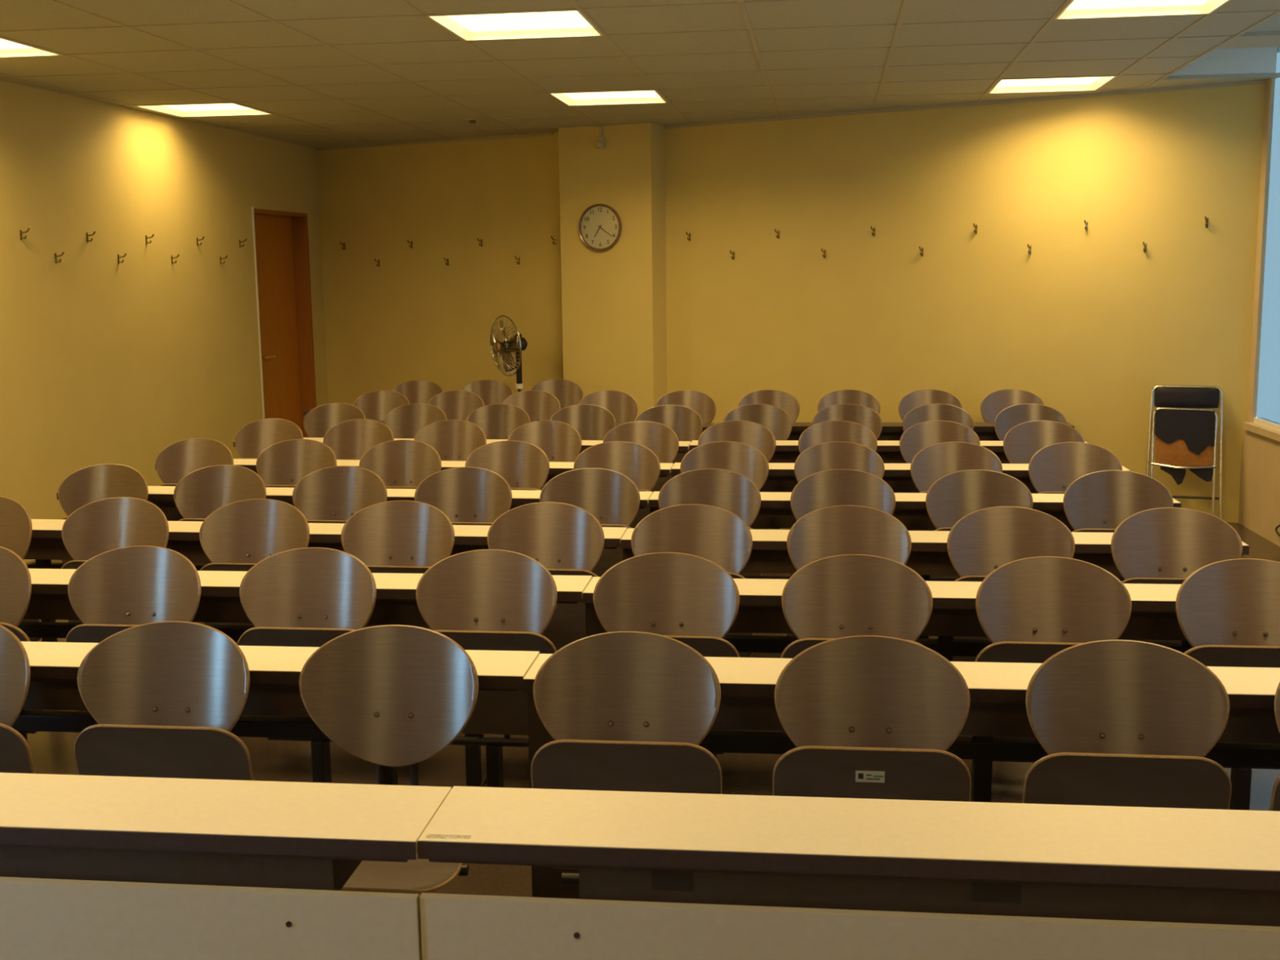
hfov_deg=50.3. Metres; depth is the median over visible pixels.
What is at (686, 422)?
chair
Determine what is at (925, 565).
shelf
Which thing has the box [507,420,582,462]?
chair
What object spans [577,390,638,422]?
chair
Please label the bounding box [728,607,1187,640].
shelf
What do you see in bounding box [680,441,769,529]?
chair
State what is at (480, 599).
chair
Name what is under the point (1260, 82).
trim
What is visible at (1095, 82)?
diffuser
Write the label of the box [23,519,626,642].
desk
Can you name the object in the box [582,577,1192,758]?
desk
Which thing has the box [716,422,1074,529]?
desk
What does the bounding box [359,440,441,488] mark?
chair
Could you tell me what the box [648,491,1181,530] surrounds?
desk
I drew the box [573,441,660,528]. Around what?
chair
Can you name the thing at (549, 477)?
shelf
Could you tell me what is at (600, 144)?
sensor
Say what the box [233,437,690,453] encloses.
desk
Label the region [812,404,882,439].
chair
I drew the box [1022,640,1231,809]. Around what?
chair
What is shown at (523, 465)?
chair
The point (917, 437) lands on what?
chair
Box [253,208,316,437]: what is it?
door
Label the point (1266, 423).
window
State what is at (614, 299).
wall pillar
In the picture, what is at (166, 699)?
chair
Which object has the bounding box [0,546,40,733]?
chair
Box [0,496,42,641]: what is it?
chair
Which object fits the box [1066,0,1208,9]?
diffuser
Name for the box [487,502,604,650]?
chair
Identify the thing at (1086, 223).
coat hook
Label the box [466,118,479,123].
smoke detector
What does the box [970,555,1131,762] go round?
chair
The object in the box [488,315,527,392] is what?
pedestal fan
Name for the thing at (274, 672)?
desk
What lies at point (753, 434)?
chair
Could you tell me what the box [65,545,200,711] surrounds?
chair
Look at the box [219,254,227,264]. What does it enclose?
coat hook
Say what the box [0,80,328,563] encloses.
wall
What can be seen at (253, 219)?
trim
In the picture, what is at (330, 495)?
chair
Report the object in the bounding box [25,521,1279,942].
floor
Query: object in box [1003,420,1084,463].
chair
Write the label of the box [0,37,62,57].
ceiling lamp
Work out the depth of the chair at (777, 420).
8.80 m
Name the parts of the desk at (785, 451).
rail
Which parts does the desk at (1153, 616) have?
panel, rail, leg, leg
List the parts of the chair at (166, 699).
backrest, seat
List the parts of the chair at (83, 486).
seat, backrest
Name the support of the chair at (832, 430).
on the floor
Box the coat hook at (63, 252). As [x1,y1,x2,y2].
[54,251,64,263]
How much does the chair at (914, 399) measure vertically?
0.867 m
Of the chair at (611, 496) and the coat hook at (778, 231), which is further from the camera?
the coat hook at (778, 231)
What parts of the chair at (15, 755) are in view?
backrest, seat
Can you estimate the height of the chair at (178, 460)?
0.867 m
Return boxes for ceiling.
[0,0,1279,147]
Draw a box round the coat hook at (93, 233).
[86,231,95,242]
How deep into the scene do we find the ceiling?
7.46 m
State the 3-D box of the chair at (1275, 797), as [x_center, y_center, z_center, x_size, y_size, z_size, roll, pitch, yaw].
[1.641,0.814,3.063,0.452,0.867,0.250,0,9,6]
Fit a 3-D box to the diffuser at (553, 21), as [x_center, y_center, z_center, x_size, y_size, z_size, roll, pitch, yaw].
[-0.579,-2.209,6.486,0.676,0.032,0.651,0,9,8]
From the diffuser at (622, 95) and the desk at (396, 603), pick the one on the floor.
the desk at (396, 603)
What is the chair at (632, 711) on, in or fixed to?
on the floor
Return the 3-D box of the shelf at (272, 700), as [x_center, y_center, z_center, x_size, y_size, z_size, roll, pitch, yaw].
[-1.702,0.551,3.758,2.460,0.104,0.190,0,9,6]
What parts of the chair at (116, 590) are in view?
seat, backrest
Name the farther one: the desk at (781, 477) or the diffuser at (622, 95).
the diffuser at (622, 95)
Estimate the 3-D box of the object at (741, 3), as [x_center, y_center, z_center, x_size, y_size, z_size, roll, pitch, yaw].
[-1.420,-1.854,4.528,8.642,0.004,16.195,0,9,6]
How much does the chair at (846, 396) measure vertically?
0.867 m
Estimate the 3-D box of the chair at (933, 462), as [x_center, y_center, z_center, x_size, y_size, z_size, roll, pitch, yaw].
[1.561,0.252,6.759,0.452,0.867,0.250,0,9,6]
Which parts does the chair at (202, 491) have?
seat, backrest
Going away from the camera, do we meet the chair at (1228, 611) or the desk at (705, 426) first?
the chair at (1228, 611)
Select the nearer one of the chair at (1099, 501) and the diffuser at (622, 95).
the chair at (1099, 501)
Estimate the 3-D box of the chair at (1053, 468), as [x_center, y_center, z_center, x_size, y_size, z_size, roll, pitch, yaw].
[2.127,0.255,6.695,0.452,0.867,0.250,0,9,6]
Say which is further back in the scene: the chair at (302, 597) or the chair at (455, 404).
the chair at (455, 404)
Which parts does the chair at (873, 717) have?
seat, backrest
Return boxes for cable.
[1275,524,1279,537]
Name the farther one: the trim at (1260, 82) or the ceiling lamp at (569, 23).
the trim at (1260, 82)
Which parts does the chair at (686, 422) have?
backrest, seat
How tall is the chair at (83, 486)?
0.867 m
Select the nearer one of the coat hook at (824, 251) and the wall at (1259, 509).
the wall at (1259, 509)
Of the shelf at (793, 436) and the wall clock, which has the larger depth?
the wall clock
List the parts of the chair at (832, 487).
backrest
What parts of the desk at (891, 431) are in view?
rail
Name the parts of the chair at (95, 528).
seat, backrest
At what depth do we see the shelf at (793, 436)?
8.91 m
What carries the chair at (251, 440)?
on the floor
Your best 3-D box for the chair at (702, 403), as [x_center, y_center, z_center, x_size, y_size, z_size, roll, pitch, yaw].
[0.333,-0.210,9.892,0.452,0.867,0.250,0,9,8]
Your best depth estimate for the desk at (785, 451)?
7.96 m
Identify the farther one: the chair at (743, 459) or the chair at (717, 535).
the chair at (743, 459)
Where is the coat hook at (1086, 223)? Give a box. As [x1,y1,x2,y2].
[1084,219,1088,231]
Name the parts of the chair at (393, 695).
backrest, seat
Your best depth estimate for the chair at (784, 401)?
9.85 m
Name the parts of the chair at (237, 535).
seat, backrest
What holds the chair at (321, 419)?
on the floor
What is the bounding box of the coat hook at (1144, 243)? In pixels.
[1142,241,1146,252]
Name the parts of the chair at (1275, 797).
seat, backrest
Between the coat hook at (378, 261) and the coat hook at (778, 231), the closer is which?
the coat hook at (778, 231)
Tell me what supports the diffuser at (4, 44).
attached to the ceiling lamp at (8, 48)
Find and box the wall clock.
[577,204,622,250]
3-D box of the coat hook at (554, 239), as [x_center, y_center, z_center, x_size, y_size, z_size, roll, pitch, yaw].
[-0.735,-2.030,11.556,0.016,0.073,0.065,4,10,27]
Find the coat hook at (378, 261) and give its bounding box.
[373,258,379,266]
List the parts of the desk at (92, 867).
rail, modesty panel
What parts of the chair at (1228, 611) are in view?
backrest, seat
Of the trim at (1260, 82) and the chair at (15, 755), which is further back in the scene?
the trim at (1260, 82)
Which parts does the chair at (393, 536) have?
seat, backrest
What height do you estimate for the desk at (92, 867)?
0.710 m
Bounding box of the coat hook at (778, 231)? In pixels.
[774,229,779,238]
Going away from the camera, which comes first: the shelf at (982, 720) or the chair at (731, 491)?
the shelf at (982, 720)
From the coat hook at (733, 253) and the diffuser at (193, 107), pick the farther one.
the coat hook at (733, 253)
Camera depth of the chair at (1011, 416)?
8.62 m
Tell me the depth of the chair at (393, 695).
3.34 m
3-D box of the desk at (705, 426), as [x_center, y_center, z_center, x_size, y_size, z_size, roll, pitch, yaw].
[-0.899,-0.033,9.351,2.858,0.710,0.233,1,9,10]
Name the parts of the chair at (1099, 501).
seat, backrest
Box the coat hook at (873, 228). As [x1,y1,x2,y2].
[870,226,875,235]
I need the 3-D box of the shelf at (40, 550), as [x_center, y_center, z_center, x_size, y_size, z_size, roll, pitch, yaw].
[-1.453,0.272,5.570,2.420,0.104,0.190,1,9,8]
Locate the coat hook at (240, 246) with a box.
[239,238,246,247]
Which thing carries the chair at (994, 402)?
on the floor
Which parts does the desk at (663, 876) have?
modesty panel, rail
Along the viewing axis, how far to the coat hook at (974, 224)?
9.84 m
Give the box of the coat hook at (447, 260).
[443,257,448,265]
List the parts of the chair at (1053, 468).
seat, backrest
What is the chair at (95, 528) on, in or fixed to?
on the floor
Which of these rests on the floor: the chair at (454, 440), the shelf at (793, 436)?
the chair at (454, 440)
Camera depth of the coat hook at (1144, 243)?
9.26 m
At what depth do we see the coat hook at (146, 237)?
9.68 m
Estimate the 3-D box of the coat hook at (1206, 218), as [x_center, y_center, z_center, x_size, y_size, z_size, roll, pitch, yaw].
[3.743,-1.706,9.017,0.016,0.073,0.065,5,10,31]
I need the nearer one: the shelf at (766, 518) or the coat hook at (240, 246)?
the shelf at (766, 518)
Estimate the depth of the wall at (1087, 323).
10.22 m
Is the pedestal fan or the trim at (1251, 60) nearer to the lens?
the trim at (1251, 60)
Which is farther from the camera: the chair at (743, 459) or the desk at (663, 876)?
the chair at (743, 459)
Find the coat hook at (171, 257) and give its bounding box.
[170,253,179,264]
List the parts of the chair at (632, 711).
seat, backrest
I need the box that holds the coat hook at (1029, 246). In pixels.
[1026,244,1031,254]
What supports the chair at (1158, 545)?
on the floor
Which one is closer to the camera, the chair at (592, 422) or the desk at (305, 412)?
the chair at (592, 422)
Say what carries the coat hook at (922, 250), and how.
attached to the wall at (1087, 323)
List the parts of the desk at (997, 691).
panel, rail, leg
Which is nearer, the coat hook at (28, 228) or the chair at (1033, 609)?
the chair at (1033, 609)
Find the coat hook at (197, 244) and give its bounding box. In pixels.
[196,236,204,246]
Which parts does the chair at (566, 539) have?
backrest, seat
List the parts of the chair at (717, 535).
backrest, seat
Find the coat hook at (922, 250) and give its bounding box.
[919,246,923,256]
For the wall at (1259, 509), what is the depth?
8.81 m
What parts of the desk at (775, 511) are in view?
panel, rail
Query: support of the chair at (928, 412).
on the floor
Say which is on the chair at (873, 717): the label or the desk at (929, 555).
the label
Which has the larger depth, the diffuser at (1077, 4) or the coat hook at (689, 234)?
the coat hook at (689, 234)
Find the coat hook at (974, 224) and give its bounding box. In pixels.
[973,222,977,233]
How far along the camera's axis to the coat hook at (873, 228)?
10.25 m
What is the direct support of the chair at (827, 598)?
on the floor
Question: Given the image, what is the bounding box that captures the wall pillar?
[558,123,666,421]
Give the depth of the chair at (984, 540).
4.91 m
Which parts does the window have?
sill, frame, pane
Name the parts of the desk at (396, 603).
rail, leg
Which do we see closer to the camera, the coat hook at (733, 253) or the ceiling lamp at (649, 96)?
the ceiling lamp at (649, 96)
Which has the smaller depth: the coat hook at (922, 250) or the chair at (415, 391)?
the coat hook at (922, 250)
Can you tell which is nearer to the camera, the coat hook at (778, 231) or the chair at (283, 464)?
the chair at (283, 464)
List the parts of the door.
handle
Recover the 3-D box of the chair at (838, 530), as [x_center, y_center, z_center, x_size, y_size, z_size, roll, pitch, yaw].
[0.757,0.535,4.967,0.452,0.867,0.250,0,9,7]
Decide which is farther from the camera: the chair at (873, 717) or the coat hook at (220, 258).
the coat hook at (220, 258)
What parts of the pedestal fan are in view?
blade, blade, blade, blade, motor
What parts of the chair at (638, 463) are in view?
backrest, seat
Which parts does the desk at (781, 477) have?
rail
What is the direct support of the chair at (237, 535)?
on the floor
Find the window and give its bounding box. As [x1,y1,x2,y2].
[1243,46,1279,441]
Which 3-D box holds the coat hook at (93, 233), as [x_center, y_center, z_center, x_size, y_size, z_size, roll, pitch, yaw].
[-3.606,-1.600,8.965,0.065,0.073,0.016,1,9,10]
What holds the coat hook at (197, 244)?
attached to the wall at (103, 360)
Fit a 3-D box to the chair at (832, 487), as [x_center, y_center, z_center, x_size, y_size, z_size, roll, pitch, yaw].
[0.871,0.396,5.873,0.452,0.867,0.250,0,9,6]
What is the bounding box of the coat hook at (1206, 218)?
[1204,216,1208,227]
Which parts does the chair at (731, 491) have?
backrest, seat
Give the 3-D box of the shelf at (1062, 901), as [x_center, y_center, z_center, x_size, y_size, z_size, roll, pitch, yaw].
[1.124,0.716,2.449,2.460,0.104,0.225,0,9,6]
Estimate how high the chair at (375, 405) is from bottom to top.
0.867 m
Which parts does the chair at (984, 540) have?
seat, backrest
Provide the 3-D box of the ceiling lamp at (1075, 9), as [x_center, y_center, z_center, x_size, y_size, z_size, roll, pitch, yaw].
[2.275,-2.182,6.097,0.708,0.093,0.683,0,9,8]
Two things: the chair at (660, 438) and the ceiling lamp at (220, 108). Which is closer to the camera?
the chair at (660, 438)
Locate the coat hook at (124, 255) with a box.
[117,253,126,263]
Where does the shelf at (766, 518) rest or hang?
attached to the desk at (775, 511)
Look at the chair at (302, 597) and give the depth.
4.31 m
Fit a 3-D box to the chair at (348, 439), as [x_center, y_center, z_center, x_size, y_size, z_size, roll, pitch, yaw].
[-1.676,0.076,8.174,0.452,0.867,0.250,1,9,10]
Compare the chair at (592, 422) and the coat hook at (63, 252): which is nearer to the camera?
the coat hook at (63, 252)
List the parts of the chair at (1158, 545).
seat, backrest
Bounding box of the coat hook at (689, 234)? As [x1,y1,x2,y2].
[685,231,690,240]
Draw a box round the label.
[857,773,879,779]
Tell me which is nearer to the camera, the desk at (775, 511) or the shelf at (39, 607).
the shelf at (39, 607)
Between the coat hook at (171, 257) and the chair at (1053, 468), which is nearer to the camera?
the chair at (1053, 468)
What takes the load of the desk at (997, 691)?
on the floor
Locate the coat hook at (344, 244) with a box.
[339,241,345,249]
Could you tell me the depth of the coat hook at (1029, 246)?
9.66 m
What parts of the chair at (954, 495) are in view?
seat, backrest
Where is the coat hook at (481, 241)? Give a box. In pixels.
[476,238,482,246]
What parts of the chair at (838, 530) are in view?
seat, backrest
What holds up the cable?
attached to the wall at (1259, 509)
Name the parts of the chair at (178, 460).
seat, backrest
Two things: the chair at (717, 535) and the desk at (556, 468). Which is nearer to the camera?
the chair at (717, 535)
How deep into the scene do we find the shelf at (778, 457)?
7.95 m
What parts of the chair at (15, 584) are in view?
backrest, seat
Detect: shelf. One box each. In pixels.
[0,846,362,890]
[22,595,427,626]
[22,680,310,716]
[23,539,488,562]
[151,502,515,519]
[256,472,555,490]
[578,867,1279,926]
[711,698,1279,743]
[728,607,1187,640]
[740,551,1122,577]
[750,509,1074,530]
[760,476,1038,493]
[768,452,1009,463]
[786,432,999,440]
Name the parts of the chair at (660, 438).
backrest, seat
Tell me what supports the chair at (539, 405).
on the floor
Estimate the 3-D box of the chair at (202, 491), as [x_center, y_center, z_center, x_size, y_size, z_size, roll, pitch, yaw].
[-1.909,0.373,6.246,0.452,0.867,0.250,1,9,8]
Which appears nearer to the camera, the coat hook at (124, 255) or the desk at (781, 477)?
the desk at (781, 477)
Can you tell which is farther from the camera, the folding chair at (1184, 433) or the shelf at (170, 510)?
the folding chair at (1184, 433)
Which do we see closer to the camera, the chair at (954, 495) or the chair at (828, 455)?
the chair at (954, 495)
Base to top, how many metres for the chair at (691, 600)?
0.867 m
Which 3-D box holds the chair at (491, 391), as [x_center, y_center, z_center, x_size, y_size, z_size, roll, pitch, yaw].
[-1.242,-0.375,11.098,0.452,0.867,0.250,0,9,4]
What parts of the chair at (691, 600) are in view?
backrest, seat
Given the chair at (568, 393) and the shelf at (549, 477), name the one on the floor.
the chair at (568, 393)
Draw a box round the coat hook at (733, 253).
[729,250,734,259]
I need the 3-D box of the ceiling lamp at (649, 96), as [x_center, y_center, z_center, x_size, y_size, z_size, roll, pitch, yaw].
[-0.203,-2.626,9.209,0.708,0.093,0.683,0,9,8]
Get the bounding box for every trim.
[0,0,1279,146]
[251,206,265,418]
[315,80,1266,150]
[1169,46,1277,75]
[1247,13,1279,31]
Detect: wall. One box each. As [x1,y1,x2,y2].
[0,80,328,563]
[316,72,1266,523]
[1238,72,1279,546]
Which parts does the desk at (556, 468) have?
rail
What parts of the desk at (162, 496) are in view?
rail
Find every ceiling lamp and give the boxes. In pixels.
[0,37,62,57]
[136,102,272,116]
[426,9,603,40]
[548,89,667,106]
[987,75,1116,93]
[1054,0,1230,19]
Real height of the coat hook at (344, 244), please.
0.073 m
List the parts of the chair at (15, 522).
backrest, seat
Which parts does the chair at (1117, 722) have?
seat, backrest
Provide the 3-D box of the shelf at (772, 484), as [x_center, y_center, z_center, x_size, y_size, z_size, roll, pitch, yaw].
[1.342,0.007,7.082,1.868,0.104,0.190,0,9,6]
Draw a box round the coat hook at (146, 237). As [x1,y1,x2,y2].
[145,233,154,244]
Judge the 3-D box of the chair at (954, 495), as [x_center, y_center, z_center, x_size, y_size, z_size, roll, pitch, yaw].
[1.438,0.398,5.810,0.452,0.867,0.250,0,9,6]
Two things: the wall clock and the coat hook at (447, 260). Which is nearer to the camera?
the wall clock
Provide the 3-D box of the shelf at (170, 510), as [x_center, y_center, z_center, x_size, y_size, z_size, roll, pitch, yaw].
[-1.341,0.134,6.461,2.420,0.104,0.190,1,9,8]
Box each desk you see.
[0,772,451,959]
[11,641,539,785]
[17,568,592,786]
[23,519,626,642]
[56,485,652,519]
[155,458,673,490]
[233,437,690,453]
[302,407,564,415]
[303,420,715,433]
[417,786,1279,959]
[523,653,1279,898]
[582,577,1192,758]
[620,528,1248,638]
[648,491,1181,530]
[671,462,1130,493]
[689,440,1087,463]
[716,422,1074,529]
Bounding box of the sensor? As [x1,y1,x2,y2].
[595,126,605,148]
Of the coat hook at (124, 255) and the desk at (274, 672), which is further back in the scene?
the coat hook at (124, 255)
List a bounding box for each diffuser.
[0,38,33,48]
[160,103,252,111]
[447,10,592,31]
[563,90,660,99]
[995,76,1100,87]
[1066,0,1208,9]
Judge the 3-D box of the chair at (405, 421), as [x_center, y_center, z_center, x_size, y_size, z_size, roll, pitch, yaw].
[-1.494,-0.072,9.130,0.452,0.867,0.250,1,9,10]
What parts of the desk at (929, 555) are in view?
panel, leg, rail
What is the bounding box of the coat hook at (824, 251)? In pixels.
[821,248,826,257]
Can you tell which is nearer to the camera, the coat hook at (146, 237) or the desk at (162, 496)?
the desk at (162, 496)
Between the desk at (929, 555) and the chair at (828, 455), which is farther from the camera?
the chair at (828, 455)
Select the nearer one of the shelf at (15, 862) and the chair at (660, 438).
the shelf at (15, 862)
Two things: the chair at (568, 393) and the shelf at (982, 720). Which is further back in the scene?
the chair at (568, 393)
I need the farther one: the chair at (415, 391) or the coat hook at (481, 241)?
the coat hook at (481, 241)
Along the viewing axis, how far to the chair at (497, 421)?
9.04 m
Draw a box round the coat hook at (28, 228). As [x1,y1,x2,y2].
[19,227,30,239]
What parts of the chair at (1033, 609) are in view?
seat, backrest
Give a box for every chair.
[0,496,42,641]
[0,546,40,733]
[0,624,35,773]
[57,463,148,563]
[61,497,168,622]
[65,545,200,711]
[74,621,253,780]
[155,438,233,520]
[173,464,266,565]
[199,498,309,644]
[234,418,303,458]
[237,547,376,782]
[256,439,337,487]
[292,466,386,523]
[298,624,478,959]
[303,403,365,437]
[323,418,394,460]
[341,500,454,628]
[352,390,409,421]
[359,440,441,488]
[383,403,447,438]
[391,380,443,404]
[413,419,486,461]
[414,466,511,525]
[415,549,557,787]
[426,390,484,421]
[461,379,513,405]
[465,440,549,490]
[466,404,530,439]
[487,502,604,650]
[502,390,560,422]
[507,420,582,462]
[530,379,583,407]
[530,631,722,884]
[539,467,639,577]
[550,404,616,440]
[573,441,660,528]
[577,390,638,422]
[593,551,741,754]
[602,421,679,492]
[631,504,753,657]
[635,404,702,464]
[655,390,716,423]
[657,468,761,576]
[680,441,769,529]
[697,420,776,462]
[723,404,792,440]
[737,390,799,422]
[772,635,971,801]
[780,554,933,658]
[785,505,911,635]
[789,469,895,576]
[794,441,884,483]
[798,420,877,453]
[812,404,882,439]
[817,389,880,414]
[897,389,962,421]
[899,420,980,463]
[902,404,973,431]
[910,441,1002,530]
[925,469,1033,578]
[946,506,1075,662]
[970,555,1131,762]
[980,389,1044,422]
[994,403,1066,440]
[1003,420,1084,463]
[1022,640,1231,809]
[1028,441,1122,532]
[1062,470,1173,580]
[1111,507,1242,643]
[1145,385,1222,519]
[1175,558,1279,810]
[1269,681,1279,811]
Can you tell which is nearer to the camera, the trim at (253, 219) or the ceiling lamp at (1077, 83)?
the ceiling lamp at (1077, 83)
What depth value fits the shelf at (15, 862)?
2.56 m
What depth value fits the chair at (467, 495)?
6.09 m
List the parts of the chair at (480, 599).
backrest, seat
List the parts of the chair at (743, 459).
backrest, seat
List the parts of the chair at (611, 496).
backrest, seat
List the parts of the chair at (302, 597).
seat, backrest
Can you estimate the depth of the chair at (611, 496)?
6.00 m
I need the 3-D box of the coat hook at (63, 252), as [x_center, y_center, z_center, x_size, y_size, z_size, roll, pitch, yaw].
[-3.668,-1.408,8.625,0.065,0.073,0.016,1,9,10]
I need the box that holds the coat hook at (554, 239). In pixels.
[551,235,555,244]
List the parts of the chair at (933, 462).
seat, backrest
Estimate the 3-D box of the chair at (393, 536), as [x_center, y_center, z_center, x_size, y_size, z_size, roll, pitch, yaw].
[-0.913,0.521,5.196,0.452,0.867,0.250,1,9,8]

